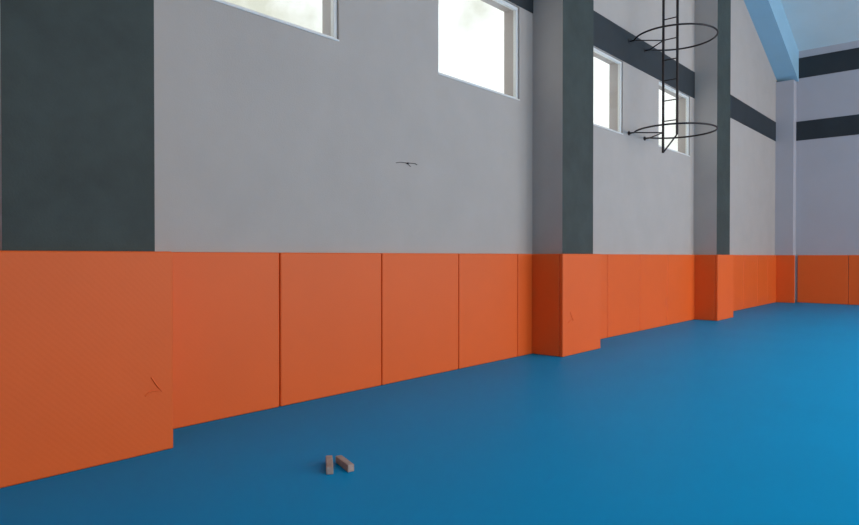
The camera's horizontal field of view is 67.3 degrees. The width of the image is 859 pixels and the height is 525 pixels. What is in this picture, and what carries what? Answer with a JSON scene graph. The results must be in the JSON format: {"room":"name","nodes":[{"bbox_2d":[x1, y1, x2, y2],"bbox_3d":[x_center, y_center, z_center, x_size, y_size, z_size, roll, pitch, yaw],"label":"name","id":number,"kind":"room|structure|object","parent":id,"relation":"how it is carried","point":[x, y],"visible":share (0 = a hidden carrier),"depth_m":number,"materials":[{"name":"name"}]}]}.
{"room":"gymnasium","nodes":[
{"label":"gymnasium","id":0,"kind":"room"},
{"bbox_2d":[0,302,858,524],"bbox_3d":[7.569,1.630,4.687,17.360,0.150,34.200,0,1,41],"label":"floor","id":1,"kind":"structure","parent":0,"point":[750,417],"depth_m":5.26,"materials":[{"name":"blue rubber"}]},
{"bbox_2d":[0,0,154,250],"bbox_3d":[-2.830,-4.223,5.047,0.560,11.548,1.088,0,1,41],"label":"pilaster","id":2,"kind":"object","parent":1,"relation":"on","point":[77,165],"visible":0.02,"depth_m":4.85,"materials":[{"name":"paint"}]},
{"bbox_2d":[0,250,172,487],"bbox_3d":[-2.801,0.731,5.076,0.628,1.640,1.320,0,1,41],"label":"pad","id":3,"kind":"object","parent":2,"relation":"attached to","point":[84,335],"depth_m":4.83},
{"bbox_2d":[145,377,162,396],"bbox_3d":[-2.240,1.003,5.240,0.014,0.153,0.148,0,1,41],"label":"hook","id":4,"kind":"object","parent":2,"relation":"attached to","point":[151,377],"visible":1,"depth_m":5.24,"materials":[{"name":"orange metal"}]},
{"bbox_2d":[326,455,332,474],"bbox_3d":[-0.755,1.526,4.869,0.052,0.055,0.290,0,1,-10],"label":"wood block","id":5,"kind":"object","parent":1,"relation":"on","point":[329,458],"visible":1,"depth_m":4.79,"materials":[{"name":"brown wood"}]},
{"bbox_2d":[336,455,353,471],"bbox_3d":[-0.644,1.526,4.897,0.052,0.055,0.260,0,1,-29],"label":"wood block","id":6,"kind":"object","parent":1,"relation":"on","point":[341,460],"visible":1,"depth_m":4.85,"materials":[{"name":"brown wood"}]},
{"bbox_2d":[532,0,593,253],"bbox_3d":[2.261,-5.350,10.854,0.560,13.692,1.050,0,1,41],"label":"pilaster","id":7,"kind":"object","parent":1,"relation":"on","point":[563,30],"visible":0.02,"depth_m":10.55,"materials":[{"name":"paint"}]},
{"bbox_2d":[532,254,600,356],"bbox_3d":[2.306,0.675,10.912,0.628,1.640,1.310,0,1,41],"label":"pad","id":8,"kind":"object","parent":7,"relation":"attached to","point":[562,284],"depth_m":10.48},
{"bbox_2d":[694,0,730,254],"bbox_3d":[7.289,-3.878,16.614,0.560,10.636,1.060,0,1,41],"label":"pilaster","id":9,"kind":"object","parent":1,"relation":"on","point":[712,59],"visible":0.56,"depth_m":16.26,"materials":[{"name":"paint"}]},
{"bbox_2d":[694,255,733,320],"bbox_3d":[7.315,0.620,16.635,0.628,1.640,1.280,0,1,41],"label":"pad","id":10,"kind":"object","parent":9,"relation":"attached to","point":[713,274],"depth_m":16.19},
{"bbox_2d":[775,80,796,267],"bbox_3d":[12.406,-2.446,22.475,0.560,7.660,0.400,0,1,41],"label":"column","id":11,"kind":"structure","parent":1,"relation":"on","point":[785,143],"depth_m":22.31,"materials":[{"name":"grey paint"}]},
{"bbox_2d":[776,255,794,302],"bbox_3d":[12.277,0.566,22.305,0.628,1.640,0.070,0,1,41],"label":"pad","id":12,"kind":"object","parent":11,"relation":"attached to","point":[785,264],"visible":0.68,"depth_m":22.25,"materials":[{"name":"orange plastic"}]},
{"bbox_2d":[154,0,776,254],"bbox_3d":[1.150,-6.208,10.229,0.300,15.420,33.600,0,1,41],"label":"wall","id":13,"kind":"structure","parent":0,"point":[270,135],"depth_m":8.15,"materials":[{"name":"paint"}]},
{"bbox_2d":[172,252,278,428],"bbox_3d":[-2.093,0.720,6.311,0.067,1.640,1.458,0,1,41],"label":"pad","id":14,"kind":"object","parent":13,"relation":"attached to","point":[226,304],"visible":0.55,"depth_m":6.34,"materials":[{"name":"orange plastic"}]},
{"bbox_2d":[213,0,339,41],"bbox_3d":[-1.720,-2.575,6.770,0.042,0.020,2.000,0,1,41],"label":"sill","id":15,"kind":"structure","parent":13,"relation":"attached to","point":[219,1],"depth_m":6.83,"materials":[{"name":"white plastic"}]},
{"bbox_2d":[220,0,336,38],"bbox_3d":[-1.759,-3.315,6.796,0.060,1.500,2.000,0,1,41],"label":"frame","id":16,"kind":"object","parent":13,"relation":"attached to","point":[333,2],"visible":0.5,"depth_m":7.50,"materials":[{"name":"white plastic"}]},
{"bbox_2d":[279,253,380,405],"bbox_3d":[-1.111,0.709,7.433,0.067,1.640,1.501,0,1,41],"label":"pad","id":17,"kind":"object","parent":13,"relation":"attached to","point":[330,303],"visible":0.89,"depth_m":7.33,"materials":[{"name":"orange plastic"}]},
{"bbox_2d":[381,253,457,384],"bbox_3d":[-0.111,0.698,8.576,0.067,1.640,1.513,0,1,41],"label":"pad","id":18,"kind":"object","parent":13,"relation":"attached to","point":[419,291],"visible":0.88,"depth_m":8.48,"materials":[{"name":"orange plastic"}]},
{"bbox_2d":[438,0,517,98],"bbox_3d":[0.737,-3.343,9.648,0.060,1.500,2.020,0,1,41],"label":"frame","id":19,"kind":"object","parent":13,"relation":"attached to","point":[502,2],"visible":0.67,"depth_m":10.36,"materials":[{"name":"white plastic"}]},
{"bbox_2d":[438,73,519,100],"bbox_3d":[0.776,-2.603,9.622,0.042,0.020,2.020,0,1,41],"label":"sill","id":20,"kind":"structure","parent":13,"relation":"attached to","point":[438,73],"depth_m":9.52,"materials":[{"name":"white plastic"}]},
{"bbox_2d":[457,253,516,368],"bbox_3d":[0.886,0.687,9.715,0.067,1.640,1.490,0,1,41],"label":"pad","id":21,"kind":"object","parent":13,"relation":"attached to","point":[487,283],"visible":0.94,"depth_m":9.63,"materials":[{"name":"orange plastic"}]},
{"bbox_2d":[508,0,532,12],"bbox_3d":[-0.485,-4.418,8.141,0.012,0.660,6.662,0,1,41],"label":"trim","id":22,"kind":"structure","parent":13,"relation":"attached to","point":[527,5],"depth_m":10.47,"materials":[{"name":"paint"}]},
{"bbox_2d":[517,254,531,356],"bbox_3d":[1.522,0.680,10.442,0.067,1.640,0.418,0,1,41],"label":"pad","id":23,"kind":"object","parent":13,"relation":"attached to","point":[524,261],"visible":0.91,"depth_m":10.40,"materials":[{"name":"orange plastic"}]},
{"bbox_2d":[600,254,606,338],"bbox_3d":[2.997,0.664,12.127,0.067,1.640,1.418,0,1,41],"label":"pad","id":24,"kind":"object","parent":13,"relation":"attached to","point":[603,301],"visible":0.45,"depth_m":12.51,"materials":[{"name":"orange plastic"}]},
{"bbox_2d":[593,47,621,132],"bbox_3d":[3.269,-3.371,12.542,0.060,1.500,2.010,0,1,41],"label":"frame","id":25,"kind":"object","parent":13,"relation":"attached to","point":[595,50],"visible":0.41,"depth_m":13.25,"materials":[{"name":"white plastic"}]},
{"bbox_2d":[593,124,622,134],"bbox_3d":[3.308,-2.630,12.515,0.042,0.020,2.010,0,1,41],"label":"sill","id":26,"kind":"structure","parent":13,"relation":"attached to","point":[593,124],"depth_m":12.76,"materials":[{"name":"white plastic"}]},
{"bbox_2d":[607,254,639,337],"bbox_3d":[3.972,0.653,13.241,0.067,1.640,1.518,0,1,41],"label":"pad","id":27,"kind":"object","parent":13,"relation":"attached to","point":[623,270],"visible":0.94,"depth_m":13.17,"materials":[{"name":"orange plastic"}]},
{"bbox_2d":[594,11,694,98],"bbox_3d":[4.567,-4.474,13.914,0.012,0.660,6.580,0,1,41],"label":"trim","id":28,"kind":"structure","parent":13,"relation":"attached to","point":[609,37],"depth_m":13.75,"materials":[{"name":"paint"}]},
{"bbox_2d":[639,254,666,330],"bbox_3d":[4.976,0.642,14.389,0.067,1.640,1.508,0,1,41],"label":"pad","id":29,"kind":"object","parent":13,"relation":"attached to","point":[653,268],"visible":0.92,"depth_m":14.33,"materials":[{"name":"orange plastic"}]},
{"bbox_2d":[628,0,718,152],"bbox_3d":[5.037,-7.137,13.198,1.628,9.740,1.636,0,1,41],"label":"access ladder","id":30,"kind":"object","parent":13,"relation":"attached to","point":[677,24],"visible":1,"depth_m":13.29,"materials":[{"name":"black metal"}]},
{"bbox_2d":[659,82,688,154],"bbox_3d":[5.828,-3.399,15.465,0.060,1.500,2.000,0,1,41],"label":"frame","id":31,"kind":"object","parent":13,"relation":"attached to","point":[660,83],"visible":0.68,"depth_m":16.17,"materials":[{"name":"white plastic"}]},
{"bbox_2d":[667,255,694,324],"bbox_3d":[6.079,0.630,15.649,0.067,1.640,1.818,0,1,41],"label":"pad","id":32,"kind":"object","parent":13,"relation":"attached to","point":[680,268],"visible":0.88,"depth_m":15.57,"materials":[{"name":"orange plastic"}]},
{"bbox_2d":[733,255,743,310],"bbox_3d":[8.993,0.598,18.979,0.067,1.640,1.488,0,1,41],"label":"pad","id":33,"kind":"object","parent":13,"relation":"attached to","point":[738,274],"visible":0.53,"depth_m":19.12,"materials":[{"name":"orange plastic"}]},
{"bbox_2d":[743,255,756,308],"bbox_3d":[9.981,0.587,20.108,0.067,1.640,1.488,0,1,41],"label":"pad","id":34,"kind":"object","parent":13,"relation":"attached to","point":[750,261],"visible":0.84,"depth_m":20.05,"materials":[{"name":"orange plastic"}]},
{"bbox_2d":[730,94,775,140],"bbox_3d":[9.750,-4.531,19.836,0.012,0.660,7.040,0,1,41],"label":"trim","id":35,"kind":"structure","parent":13,"relation":"attached to","point":[741,112],"depth_m":20.23,"materials":[{"name":"paint"}]},
{"bbox_2d":[757,255,767,305],"bbox_3d":[10.887,0.577,21.142,0.067,1.640,1.238,0,1,41],"label":"pad","id":36,"kind":"object","parent":13,"relation":"attached to","point":[762,260],"visible":0.85,"depth_m":21.09,"materials":[{"name":"orange plastic"}]},
{"bbox_2d":[767,255,775,303],"bbox_3d":[11.667,0.569,22.034,0.067,1.640,1.108,0,1,41],"label":"pad","id":37,"kind":"object","parent":13,"relation":"attached to","point":[771,258],"visible":0.88,"depth_m":21.97,"materials":[{"name":"orange plastic"}]},
{"bbox_2d":[744,0,798,81],"bbox_3d":[1.500,-10.035,9.887,0.628,7.760,33.600,0,1,41],"label":"beam","id":38,"kind":"structure","parent":13,"relation":"attached to","point":[769,18],"depth_m":20.86,"materials":[{"name":"blue paint"}]},
{"bbox_2d":[781,0,858,50],"bbox_3d":[7.569,-10.554,4.570,17.360,7.060,34.200,0,1,41],"label":"ceiling","id":39,"kind":"structure","parent":0,"point":[813,24],"depth_m":20.83,"materials":[{"name":"blue paint"}]},
{"bbox_2d":[795,40,858,301],"bbox_3d":[18.732,-2.917,17.399,17.360,8.700,0.300,0,1,41],"label":"wall","id":40,"kind":"structure","parent":0,"point":[827,169],"depth_m":21.81,"materials":[{"name":"paint"}]},
{"bbox_2d":[797,255,847,304],"bbox_3d":[13.341,0.570,21.905,1.488,1.640,0.070,0,1,41],"label":"pad","id":41,"kind":"object","parent":40,"relation":"attached to","point":[823,279],"visible":1,"depth_m":21.87,"materials":[{"name":"orange plastic"}]},
{"bbox_2d":[796,114,858,140],"bbox_3d":[18.840,-4.504,17.082,16.200,0.660,0.012,0,1,41],"label":"trim","id":42,"kind":"structure","parent":40,"relation":"attached to","point":[842,125],"depth_m":21.79,"materials":[{"name":"paint"}]},
{"bbox_2d":[799,48,858,77],"bbox_3d":[18.840,-6.674,17.061,16.200,0.700,0.012,0,1,41],"label":"trim","id":43,"kind":"structure","parent":40,"relation":"attached to","point":[844,60],"depth_m":21.74,"materials":[{"name":"paint"}]},
{"bbox_2d":[848,255,858,304],"bbox_3d":[14.470,0.579,20.917,1.488,1.640,0.070,0,1,41],"label":"pad","id":44,"kind":"object","parent":40,"relation":"attached to","point":[853,280],"visible":1,"depth_m":21.29,"materials":[{"name":"orange plastic"}]}
]}

